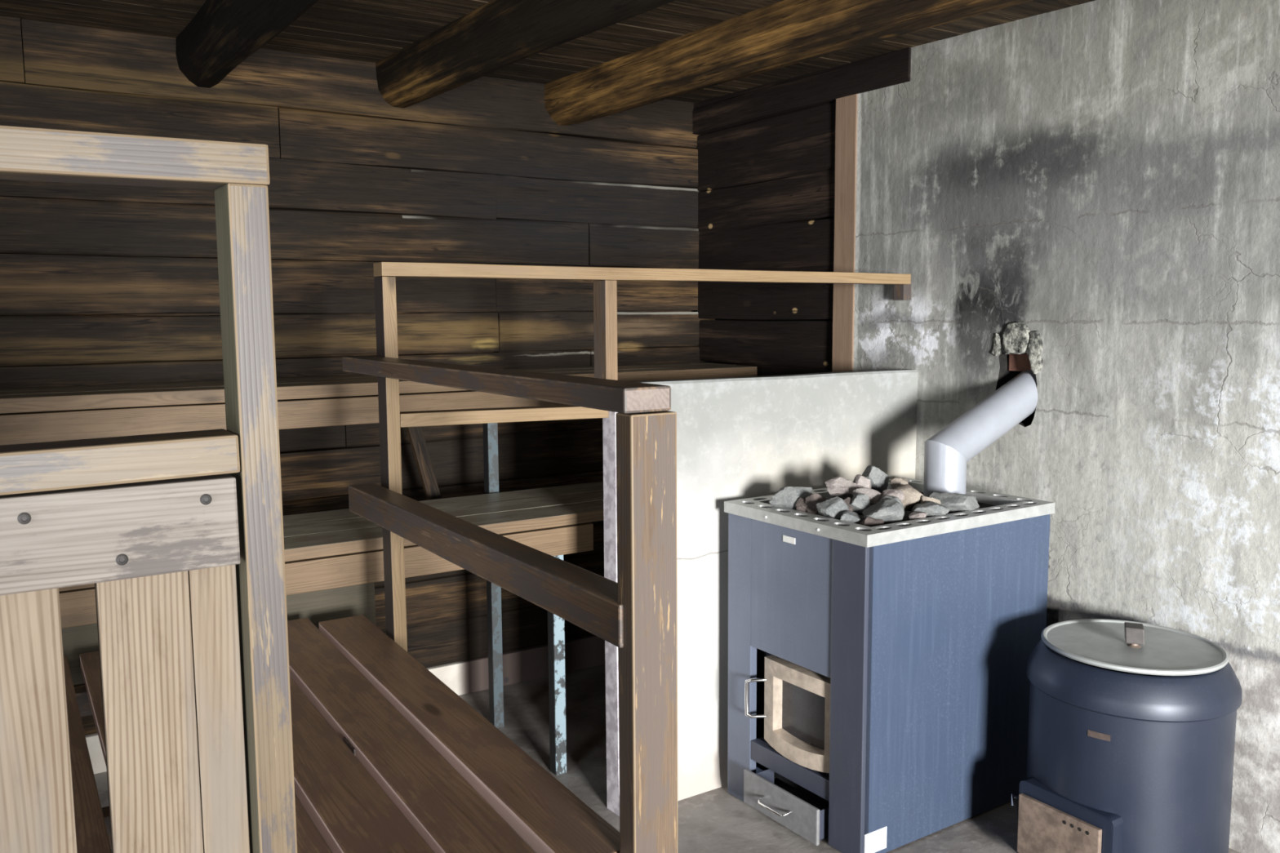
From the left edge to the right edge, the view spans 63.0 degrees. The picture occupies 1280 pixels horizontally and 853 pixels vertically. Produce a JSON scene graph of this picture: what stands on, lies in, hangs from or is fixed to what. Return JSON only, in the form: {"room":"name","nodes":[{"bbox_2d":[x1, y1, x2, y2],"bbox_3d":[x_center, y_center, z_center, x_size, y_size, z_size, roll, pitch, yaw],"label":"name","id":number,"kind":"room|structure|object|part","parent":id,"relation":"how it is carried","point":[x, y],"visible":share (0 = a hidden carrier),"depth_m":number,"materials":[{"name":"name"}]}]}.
{"room":"sauna","nodes":[
{"label":"sauna","id":0,"kind":"room"},
{"bbox_2d":[0,15,711,734],"bbox_3d":[-1.864,-0.192,3.682,5.220,2.600,0.207,-4,7,-32],"label":"wall","id":1,"kind":"structure","parent":0,"point":[100,284],"depth_m":4.03,"materials":[{"name":"brown wood"}]},
{"bbox_2d":[84,635,605,773],"bbox_3d":[-1.853,1.152,3.827,5.220,0.175,0.215,-4,7,-32],"label":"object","id":2,"kind":"structure","parent":1,"relation":"attached to","point":[471,675],"depth_m":4.52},
{"bbox_2d":[0,0,1094,102],"bbox_3d":[0.297,-0.953,0.185,5.220,0.300,8.160,-4,7,-32],"label":"ceiling","id":3,"kind":"structure","parent":0,"point":[362,30],"depth_m":3.43,"materials":[{"name":"brown wood"}]},
{"bbox_2d":[176,0,318,89],"bbox_3d":[0.587,-0.827,0.313,0.174,0.344,8.022,-4,7,-32],"label":"ceiling beam","id":4,"kind":"structure","parent":3,"relation":"attached to","point":[220,36],"depth_m":3.09,"materials":[{"name":"brown wood"}]},
{"bbox_2d":[374,0,673,108],"bbox_3d":[1.236,-0.878,0.725,0.174,0.341,8.022,-4,7,-33],"label":"ceiling beam","id":5,"kind":"structure","parent":3,"relation":"attached to","point":[495,36],"depth_m":3.22,"materials":[{"name":"brown wood"}]},
{"bbox_2d":[543,0,1038,125],"bbox_3d":[1.842,-0.925,1.109,0.172,0.341,8.021,-4,7,-33],"label":"ceiling beam","id":6,"kind":"structure","parent":3,"relation":"attached to","point":[784,33],"depth_m":3.31,"materials":[{"name":"brown wood"}]},
{"bbox_2d":[93,663,1239,852],"bbox_3d":[0.267,1.601,0.520,5.400,0.300,8.300,-4,7,-32],"label":"floor","id":7,"kind":"structure","parent":0,"point":[715,820],"depth_m":3.29,"materials":[{"name":"concrete"}]},
{"bbox_2d":[0,124,297,852],"bbox_3d":[-0.784,0.587,0.838,0.999,1.660,0.068,-4,7,-32],"label":"railing","id":8,"kind":"object","parent":7,"relation":"on","point":[178,536],"visible":1,"depth_m":0.99,"materials":[{"name":"brown wood"}]},
{"bbox_3d":[-0.804,0.059,0.769,0.960,0.038,0.066,-5,8,-32],"label":"rail","id":9,"kind":"part","parent":8,"relation":"part of","materials":[{"name":"brown wood"}]},
{"bbox_3d":[-0.789,-0.216,0.750,0.999,0.039,0.066,-5,8,-32],"label":"rail","id":10,"kind":"part","parent":8,"relation":"part of","materials":[{"name":"brown wood"}]},
{"bbox_3d":[-0.380,0.575,1.096,0.038,1.622,0.066,-4,7,-32],"label":"post","id":11,"kind":"part","parent":8,"relation":"part of","materials":[{"name":"brown wood"}]},
{"bbox_2d":[58,481,604,775],"bbox_3d":[-1.472,0.792,3.014,4.939,0.890,0.520,-4,7,-32],"label":"bench","id":12,"kind":"object","parent":7,"relation":"on","point":[334,559],"visible":0.35,"depth_m":3.21,"materials":[{"name":"brown wood"}]},
{"bbox_3d":[-0.280,0.797,3.506,0.039,0.757,0.046,-4,7,-32],"label":"leg","id":13,"kind":"part","parent":12,"relation":"part of","materials":[{"name":"blue paint"}]},
{"bbox_2d":[63,614,619,852],"bbox_3d":[-0.708,0.985,2.018,0.938,0.690,1.870,-4,7,-32],"label":"platform","id":14,"kind":"object","parent":7,"relation":"on","point":[388,758],"visible":0.53,"depth_m":1.97,"materials":[{"name":"brown wood"}]},
{"bbox_2d":[0,362,756,728],"bbox_3d":[-1.716,0.547,3.425,4.997,1.344,0.486,-4,7,-32],"label":"bench","id":15,"kind":"object","parent":7,"relation":"on","point":[46,425],"visible":0.54,"depth_m":3.50,"materials":[{"name":"brown wood"}]},
{"bbox_3d":[-0.554,0.553,3.946,0.039,1.203,0.046,-4,7,-32],"label":"leg","id":16,"kind":"part","parent":15,"relation":"part of","materials":[{"name":"blue paint"}]},
{"bbox_2d":[342,262,911,852],"bbox_3d":[0.472,0.399,2.740,2.081,1.661,1.436,-4,7,-32],"label":"handrail","id":17,"kind":"object","parent":7,"relation":"on","point":[637,613],"visible":0.92,"depth_m":1.76,"materials":[{"name":"brown wood"}]},
{"bbox_3d":[-0.660,0.417,2.809,0.037,1.624,0.067,-4,7,-32],"label":"post","id":18,"kind":"part","parent":17,"relation":"part of","materials":[{"name":"brown wood"}]},
{"bbox_3d":[-0.365,0.243,2.165,0.069,0.069,1.342,-4,7,-32],"label":"rail","id":19,"kind":"part","parent":17,"relation":"part of","materials":[{"name":"brown wood"}]},
{"bbox_3d":[-0.378,-0.033,2.942,0.637,0.037,0.067,-3,7,-32],"label":"rail","id":20,"kind":"part","parent":17,"relation":"part of","materials":[{"name":"brown wood"}]},
{"bbox_3d":[-0.360,-0.102,2.127,0.084,0.039,1.390,-4,7,-32],"label":"handrail","id":21,"kind":"part","parent":17,"relation":"part of","materials":[{"name":"brown wood"}]},
{"bbox_3d":[-0.103,-0.279,3.093,0.041,0.304,0.072,-4,7,-32],"label":"short post","id":22,"kind":"part","parent":17,"relation":"part of","materials":[{"name":"brown wood"}]},
{"bbox_3d":[0.133,-0.468,3.224,1.930,0.038,0.067,-4,7,-32],"label":"rail","id":23,"kind":"part","parent":17,"relation":"part of","materials":[{"name":"brown wood"}]},
{"bbox_3d":[0.014,0.649,1.643,0.082,1.350,0.046,-4,7,-32],"label":"post","id":24,"kind":"part","parent":17,"relation":"part of","materials":[{"name":"brown wood"}]},
{"bbox_2d":[724,477,1054,852],"bbox_3d":[0.738,0.700,3.235,0.875,0.940,0.618,-4,7,-32],"label":"stove","id":25,"kind":"object","parent":7,"relation":"on","point":[878,673],"visible":0.84,"depth_m":2.99,"materials":[{"name":"blue paint"}]},
{"bbox_3d":[0.350,0.822,3.159,0.068,0.125,0.015,0,6,0],"label":"handle","id":26,"kind":"part","parent":25,"relation":"part of","materials":[{"name":"metal"}]},
{"bbox_3d":[0.390,1.111,3.050,0.036,0.014,0.122,-5,8,-34],"label":"handle","id":27,"kind":"part","parent":25,"relation":"part of","materials":[{"name":"metal"}]},
{"bbox_3d":[0.410,1.110,3.058,0.012,0.106,0.323,-5,8,-33],"label":"ash drawer","id":28,"kind":"part","parent":25,"relation":"part of","materials":[{"name":"grey paint"}]},
{"bbox_3d":[0.428,0.325,3.000,0.003,0.019,0.052,-5,8,-33],"label":"maker plate","id":29,"kind":"part","parent":25,"relation":"part of","materials":[{"name":"metal"}]},
{"bbox_2d":[768,486,813,510],"bbox_3d":[0.465,0.215,3.159,0.117,0.076,0.117,3,7,26],"label":"stone","id":30,"kind":"object","parent":25,"relation":"on","point":[787,497],"visible":0.77,"depth_m":3.12,"materials":[{"name":"grey stone"}]},
{"bbox_3d":[0.443,0.484,3.022,0.026,0.400,0.349,-5,8,-33],"label":"panel","id":31,"kind":"part","parent":25,"relation":"part of","materials":[{"name":"blue paint"}]},
{"bbox_3d":[0.467,0.839,3.047,0.055,0.278,0.297,-5,8,-33],"label":"door","id":32,"kind":"part","parent":25,"relation":"part of","materials":[{"name":"beige metal"}]},
{"bbox_2d":[795,497,808,512],"bbox_3d":[0.494,0.238,3.090,0.064,0.052,0.057,5,8,41],"label":"stone","id":33,"kind":"object","parent":25,"relation":"on","point":[801,505],"visible":0.54,"depth_m":3.08,"materials":[{"name":"brown stone"}]},
{"bbox_3d":[0.489,0.836,3.049,0.006,0.184,0.215,-5,8,-33],"label":"glass","id":34,"kind":"part","parent":25,"relation":"part of","materials":[{"name":"glass"}]},
{"bbox_2d":[804,493,827,514],"bbox_3d":[0.522,0.226,3.077,0.058,0.065,0.058,6,9,45],"label":"stone","id":35,"kind":"object","parent":25,"relation":"on","point":[811,500],"visible":0.67,"depth_m":3.06,"materials":[{"name":"stone"}]},
{"bbox_2d":[815,496,848,519],"bbox_3d":[0.555,0.235,3.006,0.095,0.072,0.075,-2,6,-12],"label":"stone","id":36,"kind":"object","parent":25,"relation":"on","point":[834,508],"visible":0.84,"depth_m":2.98,"materials":[{"name":"grey stone"}]},
{"bbox_2d":[825,476,864,499],"bbox_3d":[0.611,0.185,3.125,0.116,0.071,0.090,-1,6,-4],"label":"stone","id":37,"kind":"object","parent":25,"relation":"on","point":[843,488],"visible":0.86,"depth_m":3.10,"materials":[{"name":"stone"}]},
{"bbox_2d":[853,474,871,488],"bbox_3d":[0.664,0.179,3.137,0.064,0.070,0.052,0,6,3],"label":"stone","id":38,"kind":"object","parent":37,"relation":"on","point":[859,479],"visible":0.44,"depth_m":3.12,"materials":[{"name":"stone"}]},
{"bbox_2d":[843,497,853,511],"bbox_3d":[0.592,0.237,3.019,0.053,0.065,0.048,3,7,25],"label":"stone","id":39,"kind":"object","parent":25,"relation":"on","point":[847,500],"visible":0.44,"depth_m":3.00,"materials":[{"name":"brown stone"}]},
{"bbox_2d":[840,510,861,523],"bbox_3d":[0.594,0.261,2.958,0.063,0.043,0.066,0,6,6],"label":"stone","id":40,"kind":"object","parent":25,"relation":"on","point":[847,516],"visible":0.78,"depth_m":2.94,"materials":[{"name":"grey stone"}]},
{"bbox_2d":[849,493,871,515],"bbox_3d":[0.633,0.225,3.014,0.070,0.065,0.054,0,6,0],"label":"stone","id":41,"kind":"object","parent":25,"relation":"on","point":[860,502],"visible":0.86,"depth_m":3.00,"materials":[{"name":"grey stone"}]},
{"bbox_2d":[852,488,880,505],"bbox_3d":[0.665,0.206,3.058,0.077,0.053,0.057,-4,7,-29],"label":"stone","id":42,"kind":"object","parent":41,"relation":"on","point":[873,495],"visible":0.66,"depth_m":3.04,"materials":[{"name":"grey stone"}]},
{"bbox_2d":[859,516,884,527],"bbox_3d":[0.644,0.270,2.918,0.063,0.040,0.065,-5,8,-34],"label":"stone","id":43,"kind":"object","parent":25,"relation":"on","point":[870,522],"visible":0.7,"depth_m":2.90,"materials":[{"name":"stone"}]},
{"bbox_2d":[862,465,888,493],"bbox_3d":[0.722,0.171,3.222,0.082,0.106,0.079,4,7,32],"label":"stone","id":44,"kind":"object","parent":25,"relation":"on","point":[879,480],"visible":0.66,"depth_m":3.19,"materials":[{"name":"grey stone"}]},
{"bbox_2d":[862,498,904,524],"bbox_3d":[0.688,0.246,2.948,0.116,0.078,0.096,1,6,9],"label":"stone","id":45,"kind":"object","parent":25,"relation":"on","point":[890,510],"visible":0.8,"depth_m":2.92,"materials":[{"name":"grey stone"}]},
{"bbox_2d":[879,495,903,507],"bbox_3d":[0.720,0.237,3.001,0.074,0.077,0.053,-4,7,-28],"label":"stone","id":46,"kind":"object","parent":25,"relation":"on","point":[886,497],"visible":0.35,"depth_m":2.99,"materials":[{"name":"grey stone"}]},
{"bbox_2d":[894,484,924,511],"bbox_3d":[0.793,0.211,3.101,0.110,0.082,0.089,3,7,27],"label":"stone","id":47,"kind":"object","parent":25,"relation":"on","point":[912,496],"visible":0.63,"depth_m":3.06,"materials":[{"name":"beige stone"}]},
{"bbox_2d":[878,488,904,502],"bbox_3d":[0.735,0.206,3.075,0.073,0.044,0.063,-1,6,-2],"label":"stone","id":48,"kind":"object","parent":47,"relation":"on","point":[894,492],"visible":0.59,"depth_m":3.06,"materials":[{"name":"grey stone"}]},
{"bbox_2d":[889,477,908,488],"bbox_3d":[0.787,0.179,3.170,0.058,0.050,0.044,1,6,11],"label":"stone","id":49,"kind":"object","parent":47,"relation":"on","point":[896,482],"visible":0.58,"depth_m":3.15,"materials":[{"name":"beige stone"}]},
{"bbox_2d":[908,511,927,519],"bbox_3d":[0.793,0.260,2.976,0.045,0.034,0.060,6,9,44],"label":"stone","id":50,"kind":"object","parent":25,"relation":"on","point":[914,515],"visible":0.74,"depth_m":2.96,"materials":[{"name":"stone"}]},
{"bbox_2d":[920,495,941,504],"bbox_3d":[0.849,0.225,3.054,0.060,0.047,0.053,0,6,6],"label":"stone","id":51,"kind":"object","parent":25,"relation":"on","point":[923,499],"visible":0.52,"depth_m":3.04,"materials":[{"name":"beige stone"}]},
{"bbox_2d":[911,501,950,517],"bbox_3d":[0.840,0.244,3.011,0.097,0.054,0.081,-4,7,-26],"label":"stone","id":52,"kind":"object","parent":25,"relation":"on","point":[931,508],"visible":0.83,"depth_m":2.99,"materials":[{"name":"grey stone"}]},
{"bbox_2d":[927,492,979,512],"bbox_3d":[0.927,0.230,3.112,0.144,0.072,0.148,5,8,40],"label":"stone","id":53,"kind":"object","parent":25,"relation":"on","point":[956,503],"visible":0.61,"depth_m":3.06,"materials":[{"name":"grey stone"}]},
{"bbox_2d":[923,369,1037,497],"bbox_3d":[1.122,0.030,3.343,0.532,0.446,0.127,-4,7,-31],"label":"pipe","id":54,"kind":"object","parent":25,"relation":"on","point":[947,453],"visible":0.7,"depth_m":3.24,"materials":[{"name":"silver metal"}]},
{"bbox_2d":[1011,639,1241,852],"bbox_3d":[1.318,0.892,2.836,0.536,0.592,0.524,-4,7,-32],"label":"water heater","id":55,"kind":"object","parent":7,"relation":"on","point":[1118,762],"visible":0.77,"depth_m":2.62,"materials":[{"name":"blue paint"}]},
{"bbox_3d":[1.025,1.024,2.859,0.016,0.030,0.021,2,7,19],"label":"tap lever","id":56,"kind":"part","parent":55,"relation":"part of","materials":[{"name":"metal"}]},
{"bbox_3d":[1.092,1.083,2.729,0.014,0.165,0.240,-4,7,-32],"label":"fire door","id":57,"kind":"part","parent":55,"relation":"part of","materials":[{"name":"beige metal"}]},
{"bbox_2d":[1040,618,1228,675],"bbox_3d":[1.321,0.565,2.803,0.455,0.067,0.455,-4,7,-32],"label":"lid","id":58,"kind":"object","parent":55,"relation":"on","point":[1124,646],"visible":1,"depth_m":2.77,"materials":[{"name":"grey metal"}]},
{"bbox_3d":[1.323,0.554,2.795,0.049,0.042,0.061,3,6,22],"label":"knob","id":59,"kind":"part","parent":58,"relation":"part of","materials":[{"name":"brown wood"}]},
{"bbox_2d":[1127,644,1141,648],"bbox_3d":[1.321,0.578,2.790,0.040,0.021,0.040,-3,7,-32],"label":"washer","id":60,"kind":"object","parent":58,"relation":"in","point":[1129,646],"depth_m":2.78,"materials":[{"name":"silver metal"}]},
{"bbox_2d":[603,368,917,816],"bbox_3d":[0.457,0.492,3.496,1.298,1.331,0.103,-5,8,-34],"label":"wall partition","id":61,"kind":"structure","parent":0,"point":[739,437],"depth_m":3.34,"materials":[{"name":"paint"}]},
{"bbox_2d":[697,0,1279,852],"bbox_3d":[2.477,0.077,1.665,0.235,2.750,8.110,-4,7,-32],"label":"wall","id":62,"kind":"structure","parent":0,"point":[1084,197],"depth_m":3.17,"materials":[{"name":"concrete"}]},
{"bbox_2d":[692,47,911,134],"bbox_3d":[0.658,-1.369,4.284,0.155,0.165,1.315,-4,7,-32],"label":"trim","id":63,"kind":"structure","parent":62,"relation":"attached to","point":[891,68],"depth_m":4.17,"materials":[{"name":"brown wood"}]},
{"bbox_2d":[831,94,857,372],"bbox_3d":[0.833,-0.089,4.129,0.102,2.362,0.117,-4,7,-32],"label":"trim","id":64,"kind":"structure","parent":62,"relation":"attached to","point":[846,126],"depth_m":4.03,"materials":[{"name":"brown wood"}]}
]}

